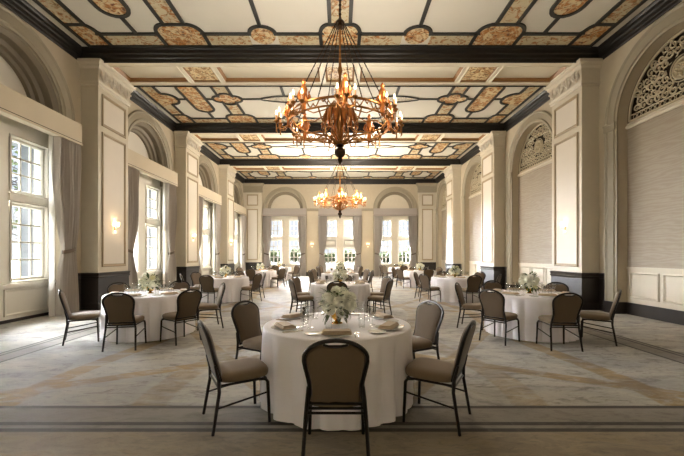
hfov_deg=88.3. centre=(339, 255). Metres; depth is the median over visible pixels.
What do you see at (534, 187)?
wall panel
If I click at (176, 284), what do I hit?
banquet chair
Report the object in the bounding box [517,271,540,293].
flower arrangement
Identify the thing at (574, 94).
pillar
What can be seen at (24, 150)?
wall
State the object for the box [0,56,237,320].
wall
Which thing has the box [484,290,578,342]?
tablecloth
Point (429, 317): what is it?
banquet chair
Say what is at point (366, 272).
banquet chair
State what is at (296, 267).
banquet chair
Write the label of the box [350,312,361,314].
bread plate
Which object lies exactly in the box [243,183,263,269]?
pillar
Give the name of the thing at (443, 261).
trim
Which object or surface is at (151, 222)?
window
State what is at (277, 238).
window
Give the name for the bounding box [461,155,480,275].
trim
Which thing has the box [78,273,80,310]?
trim
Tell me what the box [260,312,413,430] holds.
tablecloth
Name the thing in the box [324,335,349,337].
dinner plate
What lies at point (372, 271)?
banquet chair
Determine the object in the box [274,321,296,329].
napkin
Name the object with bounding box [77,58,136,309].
column
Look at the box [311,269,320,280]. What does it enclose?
banquet chair
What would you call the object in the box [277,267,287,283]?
banquet chair
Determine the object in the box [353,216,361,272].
curtain
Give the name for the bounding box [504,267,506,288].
trim
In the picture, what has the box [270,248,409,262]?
treeline
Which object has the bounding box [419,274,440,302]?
banquet chair
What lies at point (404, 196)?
trim
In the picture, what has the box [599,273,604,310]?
trim
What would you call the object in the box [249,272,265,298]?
banquet chair
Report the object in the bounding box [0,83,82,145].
pelmet
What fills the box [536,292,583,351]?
banquet chair
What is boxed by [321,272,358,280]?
tablecloth
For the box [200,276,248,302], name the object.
tablecloth
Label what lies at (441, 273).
banquet chair
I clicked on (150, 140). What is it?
trim
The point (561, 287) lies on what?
banquet chair
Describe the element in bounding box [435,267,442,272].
banquet chair
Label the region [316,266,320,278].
banquet chair
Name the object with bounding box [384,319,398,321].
bread plate
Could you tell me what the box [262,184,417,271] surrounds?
wall
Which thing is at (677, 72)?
screen
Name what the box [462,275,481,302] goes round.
banquet chair
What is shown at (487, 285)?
banquet chair
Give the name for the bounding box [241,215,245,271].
curtain
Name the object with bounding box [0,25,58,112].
trim
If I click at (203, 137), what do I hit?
trim
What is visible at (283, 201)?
wall
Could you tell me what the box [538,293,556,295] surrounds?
napkin
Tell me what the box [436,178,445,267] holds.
trim
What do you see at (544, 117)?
trim
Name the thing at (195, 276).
banquet chair
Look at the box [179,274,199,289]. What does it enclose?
banquet chair
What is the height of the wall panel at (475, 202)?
3.500 m
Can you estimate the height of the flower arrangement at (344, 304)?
0.389 m
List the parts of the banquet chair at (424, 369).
leg, leg, seat, seat frame, leg, backrest, frame, leg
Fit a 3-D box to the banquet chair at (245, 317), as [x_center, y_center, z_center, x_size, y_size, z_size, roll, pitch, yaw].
[-0.968,1.015,4.275,0.587,0.919,0.498,0,0,30]
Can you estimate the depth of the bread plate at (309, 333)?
3.19 m
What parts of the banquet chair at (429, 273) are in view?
backrest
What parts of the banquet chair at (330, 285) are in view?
frame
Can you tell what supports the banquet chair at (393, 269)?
on the floor
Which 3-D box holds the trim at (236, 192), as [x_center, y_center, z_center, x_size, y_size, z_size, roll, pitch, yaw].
[-7.385,-3.844,23.950,0.490,2.040,2.820,0,0,0]
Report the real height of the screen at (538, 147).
1.480 m
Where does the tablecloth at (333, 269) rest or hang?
on the banquet table
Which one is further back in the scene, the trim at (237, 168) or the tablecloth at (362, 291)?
the trim at (237, 168)
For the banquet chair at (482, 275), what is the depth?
12.36 m
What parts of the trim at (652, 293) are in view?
dado panel, baseboard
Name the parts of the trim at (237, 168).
pierced panel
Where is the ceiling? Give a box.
[25,0,654,178]
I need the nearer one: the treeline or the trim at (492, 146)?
the trim at (492, 146)
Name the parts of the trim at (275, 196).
lunette moulding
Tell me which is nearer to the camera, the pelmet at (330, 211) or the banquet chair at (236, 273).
the banquet chair at (236, 273)
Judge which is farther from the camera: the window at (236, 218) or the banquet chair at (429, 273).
the window at (236, 218)
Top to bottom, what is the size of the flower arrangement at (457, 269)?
0.400 m
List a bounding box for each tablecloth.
[100,290,195,342]
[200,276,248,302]
[244,270,276,287]
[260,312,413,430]
[267,267,291,279]
[309,281,370,312]
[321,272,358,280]
[326,268,353,272]
[388,267,412,279]
[403,270,435,287]
[431,276,478,302]
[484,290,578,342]
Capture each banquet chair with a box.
[58,289,99,345]
[102,292,146,351]
[107,282,130,293]
[160,289,201,345]
[169,280,189,289]
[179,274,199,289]
[190,272,201,286]
[197,282,225,330]
[197,320,270,436]
[199,275,218,302]
[231,300,261,359]
[232,271,244,275]
[240,273,261,301]
[245,269,254,282]
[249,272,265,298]
[270,268,285,287]
[271,265,278,273]
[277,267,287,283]
[288,265,298,277]
[288,279,314,312]
[291,276,309,311]
[301,338,369,455]
[308,270,315,289]
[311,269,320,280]
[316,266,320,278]
[327,281,346,300]
[358,266,362,278]
[359,269,369,280]
[361,270,373,291]
[366,279,392,314]
[370,276,390,311]
[382,265,392,278]
[391,267,402,282]
[396,268,410,287]
[402,320,475,436]
[412,300,443,359]
[414,272,430,298]
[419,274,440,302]
[424,269,433,282]
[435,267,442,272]
[436,271,447,275]
[455,282,482,329]
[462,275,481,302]
[474,272,485,291]
[478,289,519,345]
[481,274,501,290]
[483,280,502,320]
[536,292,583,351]
[545,282,568,291]
[580,289,621,345]
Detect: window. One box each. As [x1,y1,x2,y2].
[7,133,48,283]
[137,184,160,272]
[202,205,210,267]
[234,217,238,264]
[269,219,299,263]
[380,219,410,263]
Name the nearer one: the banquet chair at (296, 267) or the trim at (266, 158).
the trim at (266, 158)
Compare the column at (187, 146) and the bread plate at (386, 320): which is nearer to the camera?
the bread plate at (386, 320)
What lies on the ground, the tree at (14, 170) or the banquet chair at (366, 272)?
the tree at (14, 170)
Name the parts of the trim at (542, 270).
dado panel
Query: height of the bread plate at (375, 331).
0.014 m
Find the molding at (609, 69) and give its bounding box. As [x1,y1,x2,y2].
[437,0,683,301]
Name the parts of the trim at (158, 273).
sill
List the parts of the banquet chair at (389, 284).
seat, frame, backrest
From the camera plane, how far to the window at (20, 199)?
8.44 m
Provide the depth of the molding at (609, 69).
9.46 m
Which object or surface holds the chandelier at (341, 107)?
hanging from the ceiling
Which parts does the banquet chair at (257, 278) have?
seat, backrest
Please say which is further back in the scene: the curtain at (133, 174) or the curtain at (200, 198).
the curtain at (200, 198)
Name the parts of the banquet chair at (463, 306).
frame, leg, backrest, seat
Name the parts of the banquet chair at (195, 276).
backrest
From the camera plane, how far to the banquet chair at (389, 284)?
8.53 m
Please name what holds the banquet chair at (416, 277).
on the floor
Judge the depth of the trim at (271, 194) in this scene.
25.86 m
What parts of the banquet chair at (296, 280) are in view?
backrest, seat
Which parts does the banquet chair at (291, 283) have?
frame, backrest, seat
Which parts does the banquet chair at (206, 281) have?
backrest, frame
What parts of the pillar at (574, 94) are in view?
silk panel, panel moulding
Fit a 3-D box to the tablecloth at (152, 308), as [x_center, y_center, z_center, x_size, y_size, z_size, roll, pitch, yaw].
[-3.609,1.091,6.726,1.620,0.759,1.598,0,0,20]
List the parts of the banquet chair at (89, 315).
frame, leg, backrest, seat frame, seat, leg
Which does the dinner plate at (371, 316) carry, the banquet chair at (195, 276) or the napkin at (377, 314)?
the napkin at (377, 314)
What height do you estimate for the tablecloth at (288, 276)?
0.759 m
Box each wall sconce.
[113,222,119,233]
[560,222,566,233]
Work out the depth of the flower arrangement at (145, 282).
6.64 m
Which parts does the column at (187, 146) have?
panel moulding, silk panel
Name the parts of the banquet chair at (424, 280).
backrest, frame, seat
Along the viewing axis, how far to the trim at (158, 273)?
13.87 m
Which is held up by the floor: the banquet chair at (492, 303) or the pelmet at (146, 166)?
the banquet chair at (492, 303)
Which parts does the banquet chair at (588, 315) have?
leg, seat, seat frame, backrest, leg, frame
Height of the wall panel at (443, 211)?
3.500 m
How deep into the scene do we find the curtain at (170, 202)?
14.25 m
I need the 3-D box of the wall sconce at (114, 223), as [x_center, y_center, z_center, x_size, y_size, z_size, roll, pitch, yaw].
[-6.560,-0.820,10.300,0.135,0.340,0.258,0,0,0]
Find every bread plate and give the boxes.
[304,331,321,335]
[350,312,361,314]
[368,329,384,333]
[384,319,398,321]
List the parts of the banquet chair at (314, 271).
backrest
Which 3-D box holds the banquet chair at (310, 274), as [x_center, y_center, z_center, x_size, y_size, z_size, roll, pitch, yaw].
[-0.950,1.015,13.921,0.587,0.919,0.498,0,0,-29]
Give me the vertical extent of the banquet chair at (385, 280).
0.919 m
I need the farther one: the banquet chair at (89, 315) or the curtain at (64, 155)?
the curtain at (64, 155)
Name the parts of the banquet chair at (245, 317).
leg, backrest, seat frame, seat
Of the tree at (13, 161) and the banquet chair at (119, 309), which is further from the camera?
the tree at (13, 161)
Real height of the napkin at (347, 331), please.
0.034 m
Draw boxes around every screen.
[442,188,445,208]
[469,164,480,195]
[519,123,551,172]
[628,29,683,122]
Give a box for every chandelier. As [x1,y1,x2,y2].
[274,0,403,164]
[313,162,365,217]
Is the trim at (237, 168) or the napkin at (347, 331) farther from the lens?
the trim at (237, 168)
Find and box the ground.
[12,261,409,277]
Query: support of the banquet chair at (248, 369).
on the floor
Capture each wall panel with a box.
[442,210,445,259]
[469,194,480,260]
[518,163,551,263]
[627,105,683,268]
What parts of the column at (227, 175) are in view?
silk panel, panel moulding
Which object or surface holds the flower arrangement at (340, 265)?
on the tablecloth at (327, 277)
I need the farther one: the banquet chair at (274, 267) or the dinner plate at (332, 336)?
the banquet chair at (274, 267)
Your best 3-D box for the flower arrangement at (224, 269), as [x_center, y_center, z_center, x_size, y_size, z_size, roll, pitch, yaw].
[-3.847,0.497,11.795,0.450,0.425,0.451,0,0,-14]
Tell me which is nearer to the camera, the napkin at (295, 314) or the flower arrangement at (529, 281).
the napkin at (295, 314)
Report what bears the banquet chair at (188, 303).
on the floor
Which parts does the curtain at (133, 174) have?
sheer panel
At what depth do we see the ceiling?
8.60 m
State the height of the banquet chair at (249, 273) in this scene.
0.919 m
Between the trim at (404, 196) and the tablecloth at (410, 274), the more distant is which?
the trim at (404, 196)
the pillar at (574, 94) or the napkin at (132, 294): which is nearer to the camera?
the napkin at (132, 294)
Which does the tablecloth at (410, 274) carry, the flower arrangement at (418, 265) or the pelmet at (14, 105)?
the flower arrangement at (418, 265)
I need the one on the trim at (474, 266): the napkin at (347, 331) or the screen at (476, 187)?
the screen at (476, 187)
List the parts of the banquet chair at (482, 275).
backrest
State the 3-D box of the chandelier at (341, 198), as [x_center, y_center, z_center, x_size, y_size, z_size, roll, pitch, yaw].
[0.000,-3.799,18.535,2.604,3.710,2.604,0,0,-28]
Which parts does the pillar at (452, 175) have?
silk panel, panel moulding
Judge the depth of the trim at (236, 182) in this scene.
24.92 m
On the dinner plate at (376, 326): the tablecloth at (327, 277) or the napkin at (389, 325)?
the napkin at (389, 325)
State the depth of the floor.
3.70 m
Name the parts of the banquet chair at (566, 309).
leg, leg, seat, seat frame, leg, backrest, frame, leg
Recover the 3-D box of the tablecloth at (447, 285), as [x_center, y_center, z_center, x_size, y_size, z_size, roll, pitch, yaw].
[3.845,1.091,11.802,1.620,0.759,1.589,0,0,-1]
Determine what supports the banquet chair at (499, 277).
on the floor
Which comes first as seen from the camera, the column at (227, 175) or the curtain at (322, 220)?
the column at (227, 175)
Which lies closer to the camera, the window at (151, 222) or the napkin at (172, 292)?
the napkin at (172, 292)
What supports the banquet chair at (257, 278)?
on the floor
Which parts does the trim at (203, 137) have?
pierced panel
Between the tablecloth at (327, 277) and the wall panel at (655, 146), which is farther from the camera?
the tablecloth at (327, 277)
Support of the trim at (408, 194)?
attached to the wall at (370, 192)
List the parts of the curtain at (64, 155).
sheer panel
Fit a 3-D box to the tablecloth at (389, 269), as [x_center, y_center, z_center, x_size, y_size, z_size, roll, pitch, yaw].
[3.852,1.091,22.198,1.611,0.759,1.589,0,0,9]
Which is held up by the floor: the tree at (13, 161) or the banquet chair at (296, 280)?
the banquet chair at (296, 280)
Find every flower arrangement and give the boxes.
[137,272,162,293]
[218,265,230,276]
[256,263,264,269]
[276,261,282,266]
[316,285,359,323]
[332,267,347,281]
[335,263,344,269]
[416,262,424,269]
[448,265,461,276]
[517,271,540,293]
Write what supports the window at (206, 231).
in the wall at (16, 301)
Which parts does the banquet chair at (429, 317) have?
seat, seat frame, backrest, leg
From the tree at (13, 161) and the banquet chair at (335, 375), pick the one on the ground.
the tree at (13, 161)
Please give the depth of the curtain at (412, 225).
25.71 m
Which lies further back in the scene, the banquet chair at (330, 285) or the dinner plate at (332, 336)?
the banquet chair at (330, 285)
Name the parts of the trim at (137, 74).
pierced panel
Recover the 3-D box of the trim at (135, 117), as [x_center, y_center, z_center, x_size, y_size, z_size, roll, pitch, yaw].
[-7.165,-1.884,13.045,0.350,6.720,3.620,0,0,0]
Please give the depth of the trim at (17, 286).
8.09 m
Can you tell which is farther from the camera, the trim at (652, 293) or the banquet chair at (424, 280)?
the banquet chair at (424, 280)
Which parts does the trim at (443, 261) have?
dado panel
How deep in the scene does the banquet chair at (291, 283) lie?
8.58 m
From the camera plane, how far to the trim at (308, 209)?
25.85 m
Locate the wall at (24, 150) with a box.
[12,142,150,276]
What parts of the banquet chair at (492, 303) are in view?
leg, frame, backrest, seat frame, seat, leg, leg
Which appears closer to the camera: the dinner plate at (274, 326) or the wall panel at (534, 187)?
the dinner plate at (274, 326)
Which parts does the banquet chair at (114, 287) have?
backrest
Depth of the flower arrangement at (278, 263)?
22.11 m
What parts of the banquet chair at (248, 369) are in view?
leg, frame, backrest, leg, seat frame, seat, leg, leg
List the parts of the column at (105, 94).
silk panel, panel moulding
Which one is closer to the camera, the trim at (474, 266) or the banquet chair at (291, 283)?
the banquet chair at (291, 283)
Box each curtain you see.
[49,135,80,316]
[128,166,139,288]
[163,182,176,287]
[199,196,202,273]
[213,203,220,275]
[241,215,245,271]
[263,216,271,266]
[298,216,305,275]
[318,216,326,272]
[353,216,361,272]
[374,216,381,275]
[408,216,416,267]
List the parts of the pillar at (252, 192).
silk panel, panel moulding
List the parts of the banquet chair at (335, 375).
leg, leg, backrest, frame, seat frame, seat, leg, leg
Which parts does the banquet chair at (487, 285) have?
backrest, frame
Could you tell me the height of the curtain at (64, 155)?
4.380 m
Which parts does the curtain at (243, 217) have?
sheer panel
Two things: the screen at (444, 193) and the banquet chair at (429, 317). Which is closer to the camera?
the banquet chair at (429, 317)
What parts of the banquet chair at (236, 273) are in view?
backrest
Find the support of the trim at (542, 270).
attached to the molding at (609, 69)
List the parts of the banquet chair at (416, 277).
backrest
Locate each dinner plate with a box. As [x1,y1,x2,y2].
[271,324,298,330]
[281,315,304,319]
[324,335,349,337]
[370,315,393,319]
[375,324,402,330]
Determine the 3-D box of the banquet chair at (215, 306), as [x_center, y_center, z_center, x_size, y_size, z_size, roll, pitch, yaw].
[-2.687,1.015,7.274,0.587,0.919,0.498,0,0,-30]
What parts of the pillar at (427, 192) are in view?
silk panel, panel moulding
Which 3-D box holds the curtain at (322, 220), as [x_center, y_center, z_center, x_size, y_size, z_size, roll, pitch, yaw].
[-1.258,-0.729,25.747,0.647,4.380,0.244,0,0,0]
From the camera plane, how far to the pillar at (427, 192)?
25.78 m
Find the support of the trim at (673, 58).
attached to the molding at (609, 69)
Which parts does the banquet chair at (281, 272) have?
backrest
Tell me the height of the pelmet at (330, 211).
0.550 m
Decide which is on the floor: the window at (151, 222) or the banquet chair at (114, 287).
the banquet chair at (114, 287)
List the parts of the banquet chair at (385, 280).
seat, backrest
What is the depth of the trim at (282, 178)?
25.63 m
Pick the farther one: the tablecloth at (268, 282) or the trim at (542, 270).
the tablecloth at (268, 282)
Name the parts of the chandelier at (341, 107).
candle arm, candle arm, candle arm, stem, rod, candle arm, candle arm, candle arm, candle arm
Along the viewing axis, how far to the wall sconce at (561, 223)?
10.29 m
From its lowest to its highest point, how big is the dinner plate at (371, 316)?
0.019 m
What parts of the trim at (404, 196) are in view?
lunette moulding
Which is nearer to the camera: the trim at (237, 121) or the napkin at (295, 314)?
the napkin at (295, 314)
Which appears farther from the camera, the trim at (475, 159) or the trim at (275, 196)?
the trim at (275, 196)
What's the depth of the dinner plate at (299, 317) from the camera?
3.95 m
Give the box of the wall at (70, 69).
[0,3,242,286]
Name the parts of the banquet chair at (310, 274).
backrest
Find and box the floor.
[0,276,683,455]
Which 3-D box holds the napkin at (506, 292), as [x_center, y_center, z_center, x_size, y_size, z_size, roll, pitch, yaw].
[3.113,0.673,6.428,0.144,0.034,0.270,0,0,-32]
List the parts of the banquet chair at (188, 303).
leg, leg, seat, seat frame, leg, backrest, frame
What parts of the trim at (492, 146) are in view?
silk panel, panel moulding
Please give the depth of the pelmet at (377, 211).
25.65 m
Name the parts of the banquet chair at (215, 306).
seat, backrest, leg, frame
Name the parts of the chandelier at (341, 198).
stem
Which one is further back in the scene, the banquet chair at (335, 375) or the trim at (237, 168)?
the trim at (237, 168)
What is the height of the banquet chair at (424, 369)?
0.919 m
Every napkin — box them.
[129,293,141,295]
[161,291,177,294]
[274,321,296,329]
[281,312,304,317]
[321,328,351,334]
[370,312,393,318]
[378,321,398,329]
[502,291,519,294]
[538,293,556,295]
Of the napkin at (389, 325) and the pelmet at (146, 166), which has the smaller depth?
the napkin at (389, 325)
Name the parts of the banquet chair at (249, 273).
backrest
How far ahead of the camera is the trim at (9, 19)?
8.36 m
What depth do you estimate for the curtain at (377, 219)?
25.73 m
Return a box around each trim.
[0,0,682,62]
[0,4,74,120]
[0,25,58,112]
[0,280,55,324]
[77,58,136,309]
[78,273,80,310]
[107,63,572,85]
[128,111,172,287]
[130,86,549,132]
[130,122,165,186]
[137,271,162,289]
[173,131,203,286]
[192,133,487,141]
[199,155,217,258]
[200,142,479,165]
[201,267,211,270]
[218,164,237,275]
[231,166,448,170]
[234,178,243,206]
[234,184,240,216]
[235,171,444,183]
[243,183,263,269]
[262,187,306,275]
[268,192,302,266]
[307,208,372,275]
[373,187,417,275]
[377,192,411,273]
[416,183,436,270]
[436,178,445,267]
[441,207,445,271]
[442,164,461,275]
[443,28,683,206]
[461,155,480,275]
[468,191,480,274]
[476,131,506,288]
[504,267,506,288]
[506,111,551,289]
[517,159,551,289]
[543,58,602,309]
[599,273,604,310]
[602,2,683,313]
[625,98,683,324]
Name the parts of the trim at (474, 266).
dado panel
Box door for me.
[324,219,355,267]
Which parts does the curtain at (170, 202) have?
sheer panel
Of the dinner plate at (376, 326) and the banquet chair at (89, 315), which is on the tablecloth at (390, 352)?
the dinner plate at (376, 326)
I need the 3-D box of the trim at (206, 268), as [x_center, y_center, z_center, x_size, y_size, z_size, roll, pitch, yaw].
[-7.280,1.046,18.535,0.100,0.860,2.820,0,0,0]
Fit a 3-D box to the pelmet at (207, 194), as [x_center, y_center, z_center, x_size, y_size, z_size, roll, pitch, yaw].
[-6.914,-3.199,18.535,0.192,0.550,3.544,0,0,0]
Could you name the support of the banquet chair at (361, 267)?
on the floor
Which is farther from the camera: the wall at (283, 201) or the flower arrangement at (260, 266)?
the wall at (283, 201)
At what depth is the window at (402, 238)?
26.20 m
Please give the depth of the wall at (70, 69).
9.49 m
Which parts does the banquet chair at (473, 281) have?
backrest, frame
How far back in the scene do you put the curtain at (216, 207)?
19.70 m
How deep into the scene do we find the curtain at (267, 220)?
25.73 m
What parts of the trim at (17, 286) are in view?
panel moulding, sill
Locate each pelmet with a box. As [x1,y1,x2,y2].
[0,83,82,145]
[128,148,177,186]
[199,185,221,204]
[234,202,246,215]
[263,208,306,215]
[318,208,361,215]
[373,208,416,215]
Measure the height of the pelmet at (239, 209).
0.550 m
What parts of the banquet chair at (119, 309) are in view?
leg, leg, backrest, frame, seat frame, seat, leg, leg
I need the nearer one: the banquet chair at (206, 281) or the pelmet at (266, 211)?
the banquet chair at (206, 281)
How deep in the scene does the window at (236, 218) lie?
25.11 m
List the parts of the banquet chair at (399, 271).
backrest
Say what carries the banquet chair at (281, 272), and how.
on the floor
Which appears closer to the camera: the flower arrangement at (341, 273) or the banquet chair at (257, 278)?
the flower arrangement at (341, 273)
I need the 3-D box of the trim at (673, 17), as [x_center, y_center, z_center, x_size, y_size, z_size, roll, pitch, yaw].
[7.165,-1.884,7.565,0.350,6.720,3.620,0,0,0]
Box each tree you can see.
[12,146,17,237]
[12,148,17,238]
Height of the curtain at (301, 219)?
4.380 m
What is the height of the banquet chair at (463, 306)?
0.919 m
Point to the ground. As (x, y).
(14, 263)
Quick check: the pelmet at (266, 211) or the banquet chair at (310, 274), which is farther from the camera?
the pelmet at (266, 211)
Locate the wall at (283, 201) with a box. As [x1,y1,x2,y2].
[271,195,408,275]
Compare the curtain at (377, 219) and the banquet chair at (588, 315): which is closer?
the banquet chair at (588, 315)
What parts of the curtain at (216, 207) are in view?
sheer panel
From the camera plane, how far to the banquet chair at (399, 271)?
16.27 m
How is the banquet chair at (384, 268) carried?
on the floor
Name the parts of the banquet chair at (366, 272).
backrest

